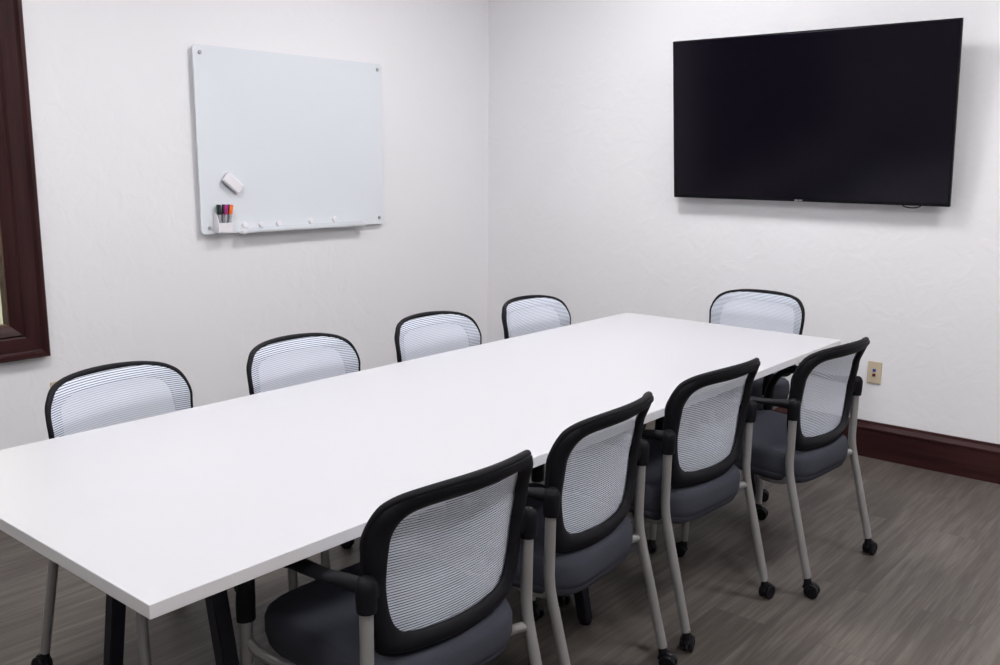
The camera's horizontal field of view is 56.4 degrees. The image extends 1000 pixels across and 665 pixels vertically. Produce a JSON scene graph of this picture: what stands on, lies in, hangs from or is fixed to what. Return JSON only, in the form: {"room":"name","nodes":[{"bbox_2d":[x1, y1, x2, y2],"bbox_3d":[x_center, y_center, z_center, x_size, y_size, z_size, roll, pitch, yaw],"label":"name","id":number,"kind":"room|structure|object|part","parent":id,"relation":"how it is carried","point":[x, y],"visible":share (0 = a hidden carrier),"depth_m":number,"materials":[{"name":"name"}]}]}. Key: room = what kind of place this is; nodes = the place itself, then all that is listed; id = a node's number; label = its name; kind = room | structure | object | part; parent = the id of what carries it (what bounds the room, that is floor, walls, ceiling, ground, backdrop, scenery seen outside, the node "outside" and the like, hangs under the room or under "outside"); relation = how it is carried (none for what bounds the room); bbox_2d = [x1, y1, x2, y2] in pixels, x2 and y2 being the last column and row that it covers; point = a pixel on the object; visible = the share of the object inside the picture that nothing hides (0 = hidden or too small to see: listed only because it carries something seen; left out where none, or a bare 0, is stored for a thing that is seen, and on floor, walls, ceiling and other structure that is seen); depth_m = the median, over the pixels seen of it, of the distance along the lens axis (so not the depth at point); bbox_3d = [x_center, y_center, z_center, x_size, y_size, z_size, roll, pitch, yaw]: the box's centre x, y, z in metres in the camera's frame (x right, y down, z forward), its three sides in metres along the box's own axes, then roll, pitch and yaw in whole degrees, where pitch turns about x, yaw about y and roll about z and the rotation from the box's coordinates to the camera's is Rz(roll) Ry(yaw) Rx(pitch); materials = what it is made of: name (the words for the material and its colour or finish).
{"room":"conference room","nodes":[
{"label":"conference room","id":0,"kind":"room"},
{"bbox_2d":[0,294,2,323],"bbox_3d":[-4.194,-0.819,4.080,0.120,3.210,8.840,9,14,39],"label":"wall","id":1,"kind":"structure","parent":0,"point":[1,316],"depth_m":5.59,"materials":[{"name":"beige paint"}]},
{"bbox_2d":[0,0,488,449],"bbox_3d":[-2.863,-0.604,2.983,0.045,3.210,8.600,9,14,39],"label":"wall","id":2,"kind":"structure","parent":0,"point":[131,273],"depth_m":4.69,"materials":[{"name":"white paint"}]},
{"bbox_2d":[0,0,50,362],"bbox_3d":[-3.080,-0.557,2.694,0.091,1.792,3.365,9,14,39],"label":"window","id":3,"kind":"structure","parent":2,"relation":"in","point":[24,330],"depth_m":3.94,"materials":[{"name":"brown wood"}]},
{"bbox_2d":[192,44,383,234],"bbox_3d":[-1.073,-1.009,4.983,0.067,0.914,1.219,9,14,39],"label":"whiteboard","id":4,"kind":"object","parent":2,"relation":"attached to","point":[302,136],"visible":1,"depth_m":4.93,"materials":[{"name":"white glass"}]},
{"bbox_2d":[213,212,232,232],"bbox_3d":[-1.384,-0.551,4.667,0.046,0.098,0.081,9,14,39],"label":"cup","id":5,"kind":"object","parent":4,"relation":"attached to","point":[218,227],"visible":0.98,"depth_m":4.64,"materials":[{"name":"white plastic"}]},
{"bbox_2d":[217,205,221,222],"bbox_3d":[-1.393,-0.568,4.636,0.019,0.133,0.019,9,14,39],"label":"marker","id":6,"kind":"object","parent":5,"relation":"in","point":[218,206],"visible":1,"depth_m":4.62,"materials":[{"name":"grey plastic"}]},
{"bbox_2d":[222,204,224,222],"bbox_3d":[-1.385,-0.575,4.677,0.024,0.134,0.019,-8,13,-38],"label":"marker","id":7,"kind":"object","parent":5,"relation":"in","point":[222,204],"visible":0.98,"depth_m":4.67,"materials":[{"name":"grey"}]},
{"bbox_2d":[224,205,227,222],"bbox_3d":[-1.371,-0.572,4.663,0.028,0.134,0.019,-10,15,-43],"label":"marker","id":8,"kind":"object","parent":5,"relation":"in","point":[225,206],"visible":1,"depth_m":4.65,"materials":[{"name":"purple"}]},
{"bbox_2d":[228,205,232,222],"bbox_3d":[-1.355,-0.575,4.682,0.019,0.134,0.039,10,14,42],"label":"marker","id":9,"kind":"object","parent":5,"relation":"in","point":[231,206],"visible":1,"depth_m":4.67,"materials":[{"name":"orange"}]},
{"bbox_2d":[221,172,242,192],"bbox_3d":[-1.344,-0.751,4.685,0.034,0.104,0.113,9,14,39],"label":"eraser","id":10,"kind":"object","parent":4,"relation":"attached to","point":[228,179],"visible":1,"depth_m":4.67,"materials":[{"name":"white plastic"}]},
{"bbox_2d":[242,222,247,227],"bbox_3d":[-1.308,-0.552,4.784,0.012,0.031,0.031,9,14,39],"label":"round magnet","id":11,"kind":"object","parent":4,"relation":"on","point":[244,224],"visible":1,"depth_m":4.78,"materials":[{"name":"white plastic"}]},
{"bbox_2d":[239,221,366,233],"bbox_3d":[-1.051,-0.574,5.073,0.038,0.027,0.836,9,14,39],"label":"marker tray","id":12,"kind":"object","parent":4,"relation":"on","point":[252,227],"depth_m":5.02,"materials":[{"name":"white plastic"}]},
{"bbox_2d":[0,420,999,664],"bbox_3d":[-0.409,1.333,1.234,6.400,0.080,8.600,9,14,39],"label":"floor","id":13,"kind":"structure","parent":0,"point":[929,593],"depth_m":3.28,"materials":[{"name":"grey wood"}]},
{"bbox_2d":[31,361,297,664],"bbox_3d":[-0.996,0.556,2.765,0.579,0.879,0.623,6,12,29],"label":"chair","id":14,"kind":"object","parent":13,"relation":"on","point":[175,382],"visible":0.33,"depth_m":2.76,"materials":[{"name":"black plastic"}]},
{"bbox_3d":[-1.292,0.666,2.664,0.123,0.566,0.028,6,12,29],"label":"leg","id":15,"kind":"part","parent":14,"relation":"part of","materials":[{"name":"silver metal"}]},
{"bbox_3d":[-1.158,0.302,2.813,0.140,0.399,0.504,6,12,29],"label":"backrest","id":16,"kind":"part","parent":14,"relation":"part of","materials":[{"name":"grey fabric"}]},
{"bbox_3d":[-0.933,0.776,2.439,0.045,0.433,0.028,9,14,39],"label":"leg","id":17,"kind":"part","parent":14,"relation":"part of","materials":[{"name":"silver metal"}]},
{"bbox_3d":[-0.653,0.689,2.915,0.045,0.433,0.028,4,11,20],"label":"leg","id":18,"kind":"part","parent":14,"relation":"part of","materials":[{"name":"silver metal"}]},
{"bbox_2d":[234,333,445,591],"bbox_3d":[-0.558,0.472,3.237,0.559,0.879,0.621,8,13,36],"label":"chair","id":19,"kind":"object","parent":13,"relation":"on","point":[273,347],"visible":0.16,"depth_m":3.31,"materials":[{"name":"white fabric"}]},
{"bbox_3d":[-0.714,0.213,3.310,0.140,0.399,0.504,8,13,36],"label":"backrest","id":20,"kind":"part","parent":19,"relation":"part of","materials":[{"name":"grey fabric"}]},
{"bbox_3d":[-0.546,0.691,2.911,0.028,0.433,0.045,-9,14,-42],"label":"leg","id":21,"kind":"part","parent":19,"relation":"part of","materials":[{"name":"silver metal"}]},
{"bbox_3d":[-0.209,0.612,3.350,0.045,0.433,0.028,6,12,26],"label":"leg","id":22,"kind":"part","parent":19,"relation":"part of","materials":[{"name":"metal"}]},
{"bbox_2d":[236,450,541,664],"bbox_3d":[-0.213,0.677,2.152,0.577,0.879,0.611,9,14,40],"label":"chair","id":23,"kind":"object","parent":13,"relation":"on","point":[399,606],"visible":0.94,"depth_m":2.01,"materials":[{"name":"black plastic"}]},
{"bbox_3d":[-0.576,0.837,2.125,0.045,0.433,0.028,7,12,30],"label":"leg","id":24,"kind":"part","parent":23,"relation":"part of","materials":[{"name":"silver metal"}]},
{"bbox_3d":[-0.413,0.558,1.952,0.420,0.213,0.070,7,12,32],"label":"armrest","id":25,"kind":"part","parent":23,"relation":"part of","materials":[{"name":"black plastic"}]},
{"bbox_3d":[-0.231,0.825,1.857,0.123,0.566,0.028,9,14,40],"label":"leg","id":26,"kind":"part","parent":23,"relation":"part of","materials":[{"name":"silver metal"}]},
{"bbox_3d":[-0.241,0.716,2.183,0.406,0.104,0.579,9,14,40],"label":"seat rail","id":27,"kind":"part","parent":23,"relation":"part of","materials":[{"name":"silver metal"}]},
{"bbox_3d":[-0.249,0.664,2.181,0.472,0.108,0.476,9,14,40],"label":"seat","id":28,"kind":"part","parent":23,"relation":"part of","materials":[{"name":"grey fabric"}]},
{"bbox_3d":[-0.069,0.465,1.986,0.140,0.399,0.504,9,14,40],"label":"backrest","id":29,"kind":"part","parent":23,"relation":"part of","materials":[{"name":"black plastic"}]},
{"bbox_3d":[-0.067,0.488,2.344,0.070,0.213,0.420,-9,14,-40],"label":"armrest","id":30,"kind":"part","parent":23,"relation":"part of","materials":[{"name":"black plastic"}]},
{"bbox_3d":[0.098,0.759,2.228,0.123,0.566,0.028,9,14,40],"label":"leg","id":31,"kind":"part","parent":23,"relation":"part of","materials":[{"name":"silver metal"}]},
{"bbox_2d":[0,312,840,664],"bbox_3d":[0.017,0.547,3.238,1.091,0.740,3.238,9,14,39],"label":"conference table","id":32,"kind":"object","parent":13,"relation":"on","point":[162,514],"visible":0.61,"depth_m":2.45,"materials":[{"name":"white laminate"}]},
{"bbox_3d":[-0.991,0.722,2.405,0.175,0.660,0.038,9,14,39],"label":"leg","id":33,"kind":"part","parent":32,"relation":"part of","materials":[{"name":"black metal"}]},
{"bbox_3d":[-0.600,0.785,2.083,0.175,0.660,0.038,9,14,39],"label":"leg","id":34,"kind":"part","parent":32,"relation":"part of","materials":[{"name":"black metal"}]},
{"bbox_3d":[-0.160,0.548,3.377,0.175,0.660,0.038,9,14,39],"label":"leg","id":35,"kind":"part","parent":32,"relation":"part of","materials":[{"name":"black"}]},
{"bbox_3d":[0.230,0.611,3.055,0.175,0.660,0.038,9,14,39],"label":"leg","id":36,"kind":"part","parent":32,"relation":"part of","materials":[{"name":"black"}]},
{"bbox_3d":[1.060,0.437,4.027,0.175,0.660,0.038,9,14,39],"label":"leg","id":37,"kind":"part","parent":32,"relation":"part of","materials":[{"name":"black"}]},
{"bbox_2d":[394,311,481,505],"bbox_3d":[-0.131,0.380,3.752,0.581,0.879,0.612,9,13,37],"label":"chair","id":38,"kind":"object","parent":13,"relation":"on","point":[407,324],"visible":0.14,"depth_m":3.83,"materials":[{"name":"black plastic"}]},
{"bbox_3d":[-0.277,0.122,3.822,0.140,0.399,0.504,9,13,37],"label":"backrest","id":39,"kind":"part","parent":38,"relation":"part of","materials":[{"name":"black plastic"}]},
{"bbox_2d":[430,391,677,664],"bbox_3d":[0.149,0.586,2.654,0.590,0.879,0.621,8,13,34],"label":"chair","id":40,"kind":"object","parent":13,"relation":"on","point":[579,540],"visible":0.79,"depth_m":2.48,"materials":[{"name":"black plastic"}]},
{"bbox_3d":[-0.034,0.471,2.440,0.420,0.213,0.070,6,12,26],"label":"armrest","id":41,"kind":"part","parent":40,"relation":"part of","materials":[{"name":"black plastic"}]},
{"bbox_3d":[0.108,0.574,2.685,0.472,0.108,0.476,8,13,34],"label":"seat","id":42,"kind":"part","parent":40,"relation":"part of","materials":[{"name":"grey fabric"}]},
{"bbox_3d":[0.117,0.625,2.687,0.406,0.104,0.579,8,13,34],"label":"seat rail","id":43,"kind":"part","parent":40,"relation":"part of","materials":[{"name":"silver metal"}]},
{"bbox_3d":[0.163,0.734,2.364,0.123,0.566,0.028,8,13,34],"label":"leg","id":44,"kind":"part","parent":40,"relation":"part of","materials":[{"name":"silver metal"}]},
{"bbox_3d":[0.269,0.394,2.865,0.420,0.213,0.070,10,14,42],"label":"armrest","id":45,"kind":"part","parent":40,"relation":"part of","materials":[{"name":"black plastic"}]},
{"bbox_3d":[0.303,0.371,2.509,0.140,0.399,0.504,8,13,34],"label":"backrest","id":46,"kind":"part","parent":40,"relation":"part of","materials":[{"name":"black plastic"}]},
{"bbox_3d":[0.450,0.661,2.767,0.123,0.566,0.028,8,13,34],"label":"leg","id":47,"kind":"part","parent":40,"relation":"part of","materials":[{"name":"silver metal"}]},
{"bbox_2d":[483,295,641,493],"bbox_3d":[0.294,0.295,4.228,0.557,0.879,0.620,9,13,37],"label":"chair","id":48,"kind":"object","parent":13,"relation":"on","point":[515,304],"visible":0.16,"depth_m":4.32,"materials":[{"name":"black plastic"}]},
{"bbox_3d":[0.140,0.035,4.304,0.140,0.399,0.504,9,13,37],"label":"backrest","id":49,"kind":"part","parent":48,"relation":"part of","materials":[{"name":"white fabric"}]},
{"bbox_2d":[557,357,774,651],"bbox_3d":[0.565,0.494,3.166,0.560,0.879,0.614,10,14,42],"label":"chair","id":50,"kind":"object","parent":13,"relation":"on","point":[684,483],"visible":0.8,"depth_m":2.97,"materials":[{"name":"black plastic"}]},
{"bbox_3d":[0.366,0.376,2.967,0.420,0.213,0.070,8,13,35],"label":"armrest","id":51,"kind":"part","parent":50,"relation":"part of","materials":[{"name":"black plastic"}]},
{"bbox_3d":[0.593,0.582,3.546,0.028,0.433,0.045,-7,13,-36],"label":"leg","id":52,"kind":"part","parent":50,"relation":"part of","materials":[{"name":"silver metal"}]},
{"bbox_3d":[0.539,0.483,3.189,0.472,0.108,0.476,10,14,42],"label":"seat","id":53,"kind":"part","parent":50,"relation":"part of","materials":[{"name":"grey fabric"}]},
{"bbox_3d":[0.547,0.535,3.191,0.406,0.104,0.579,10,14,42],"label":"seat rail","id":54,"kind":"part","parent":50,"relation":"part of","materials":[{"name":"silver metal"}]},
{"bbox_3d":[0.543,0.644,2.865,0.123,0.566,0.028,10,14,42],"label":"leg","id":55,"kind":"part","parent":50,"relation":"part of","materials":[{"name":"silver metal"}]},
{"bbox_3d":[0.729,0.309,3.344,0.070,0.213,0.420,-8,13,-38],"label":"armrest","id":56,"kind":"part","parent":50,"relation":"part of","materials":[{"name":"black plastic"}]},
{"bbox_3d":[0.712,0.285,2.987,0.140,0.399,0.504,10,14,42],"label":"backrest","id":57,"kind":"part","parent":50,"relation":"part of","materials":[{"name":"white fabric"}]},
{"bbox_3d":[0.886,0.581,3.222,0.123,0.566,0.028,10,14,42],"label":"leg","id":58,"kind":"part","parent":50,"relation":"part of","materials":[{"name":"silver metal"}]},
{"bbox_2d":[704,289,804,501],"bbox_3d":[1.131,0.256,4.474,0.650,0.879,0.550,10,14,43],"label":"chair","id":59,"kind":"object","parent":13,"relation":"on","point":[781,391],"visible":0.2,"depth_m":4.52,"materials":[{"name":"grey fabric"}]},
{"bbox_3d":[1.104,0.254,4.446,0.476,0.108,0.472,10,14,43],"label":"seat","id":60,"kind":"part","parent":59,"relation":"part of","materials":[{"name":"grey fabric"}]},
{"bbox_3d":[1.270,-0.005,4.571,0.504,0.399,0.140,10,14,43],"label":"backrest","id":61,"kind":"part","parent":59,"relation":"part of","materials":[{"name":"grey fabric"}]},
{"bbox_3d":[1.302,0.145,4.247,0.070,0.213,0.420,8,13,35],"label":"armrest","id":62,"kind":"part","parent":59,"relation":"part of","materials":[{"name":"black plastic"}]},
{"bbox_2d":[675,337,877,598],"bbox_3d":[1.078,0.427,3.552,0.602,0.879,0.641,11,15,44],"label":"chair","id":63,"kind":"object","parent":13,"relation":"on","point":[789,449],"visible":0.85,"depth_m":3.37,"materials":[{"name":"black plastic"}]},
{"bbox_3d":[0.715,0.585,3.535,0.045,0.433,0.028,8,13,34],"label":"leg","id":64,"kind":"part","parent":63,"relation":"part of","materials":[{"name":"silver metal"}]},
{"bbox_3d":[0.870,0.308,3.353,0.420,0.213,0.070,8,13,36],"label":"armrest","id":65,"kind":"part","parent":63,"relation":"part of","materials":[{"name":"black plastic"}]},
{"bbox_3d":[1.107,0.515,3.927,0.028,0.433,0.045,-7,13,-35],"label":"leg","id":66,"kind":"part","parent":63,"relation":"part of","materials":[{"name":"silver metal"}]},
{"bbox_3d":[1.046,0.416,3.572,0.472,0.108,0.476,11,15,44],"label":"seat","id":67,"kind":"part","parent":63,"relation":"part of","materials":[{"name":"grey fabric"}]},
{"bbox_3d":[1.044,0.577,3.247,0.123,0.566,0.028,11,15,44],"label":"leg","id":68,"kind":"part","parent":63,"relation":"part of","materials":[{"name":"silver metal"}]},
{"bbox_3d":[1.054,0.468,3.573,0.406,0.104,0.579,11,15,44],"label":"seat rail","id":69,"kind":"part","parent":63,"relation":"part of","materials":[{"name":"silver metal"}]},
{"bbox_3d":[1.240,0.242,3.723,0.070,0.213,0.420,-8,13,-37],"label":"armrest","id":70,"kind":"part","parent":63,"relation":"part of","materials":[{"name":"black plastic"}]},
{"bbox_3d":[1.217,0.219,3.367,0.140,0.399,0.504,11,15,44],"label":"backrest","id":71,"kind":"part","parent":63,"relation":"part of","materials":[{"name":"grey fabric"}]},
{"bbox_3d":[1.395,0.515,3.598,0.123,0.566,0.028,11,15,44],"label":"leg","id":72,"kind":"part","parent":63,"relation":"part of","materials":[{"name":"silver metal"}]},
{"bbox_2d":[487,0,999,443],"bbox_3d":[2.437,-0.789,4.210,6.565,3.210,0.120,9,14,39],"label":"wall","id":73,"kind":"structure","parent":0,"point":[584,212],"depth_m":5.19,"materials":[{"name":"white paint"}]},
{"bbox_2d":[673,18,963,207],"bbox_3d":[1.542,-1.081,4.735,1.456,0.852,0.162,9,14,39],"label":"television","id":74,"kind":"object","parent":73,"relation":"attached to","point":[867,114],"visible":1,"depth_m":4.63,"materials":[{"name":"black"}]},
{"bbox_2d":[681,405,999,483],"bbox_3d":[2.351,0.623,4.442,6.400,0.189,0.023,9,14,39],"label":"baseboard","id":75,"kind":"structure","parent":73,"relation":"attached to","point":[954,455],"depth_m":4.63,"materials":[{"name":"brown wood"}]},
{"bbox_2d":[867,361,881,383],"bbox_3d":[1.907,0.205,4.754,0.070,0.114,0.010,9,14,39],"label":"wall plate","id":76,"kind":"object","parent":73,"relation":"attached to","point":[874,371],"visible":1,"depth_m":4.75,"materials":[{"name":"beige plastic"}]}
]}

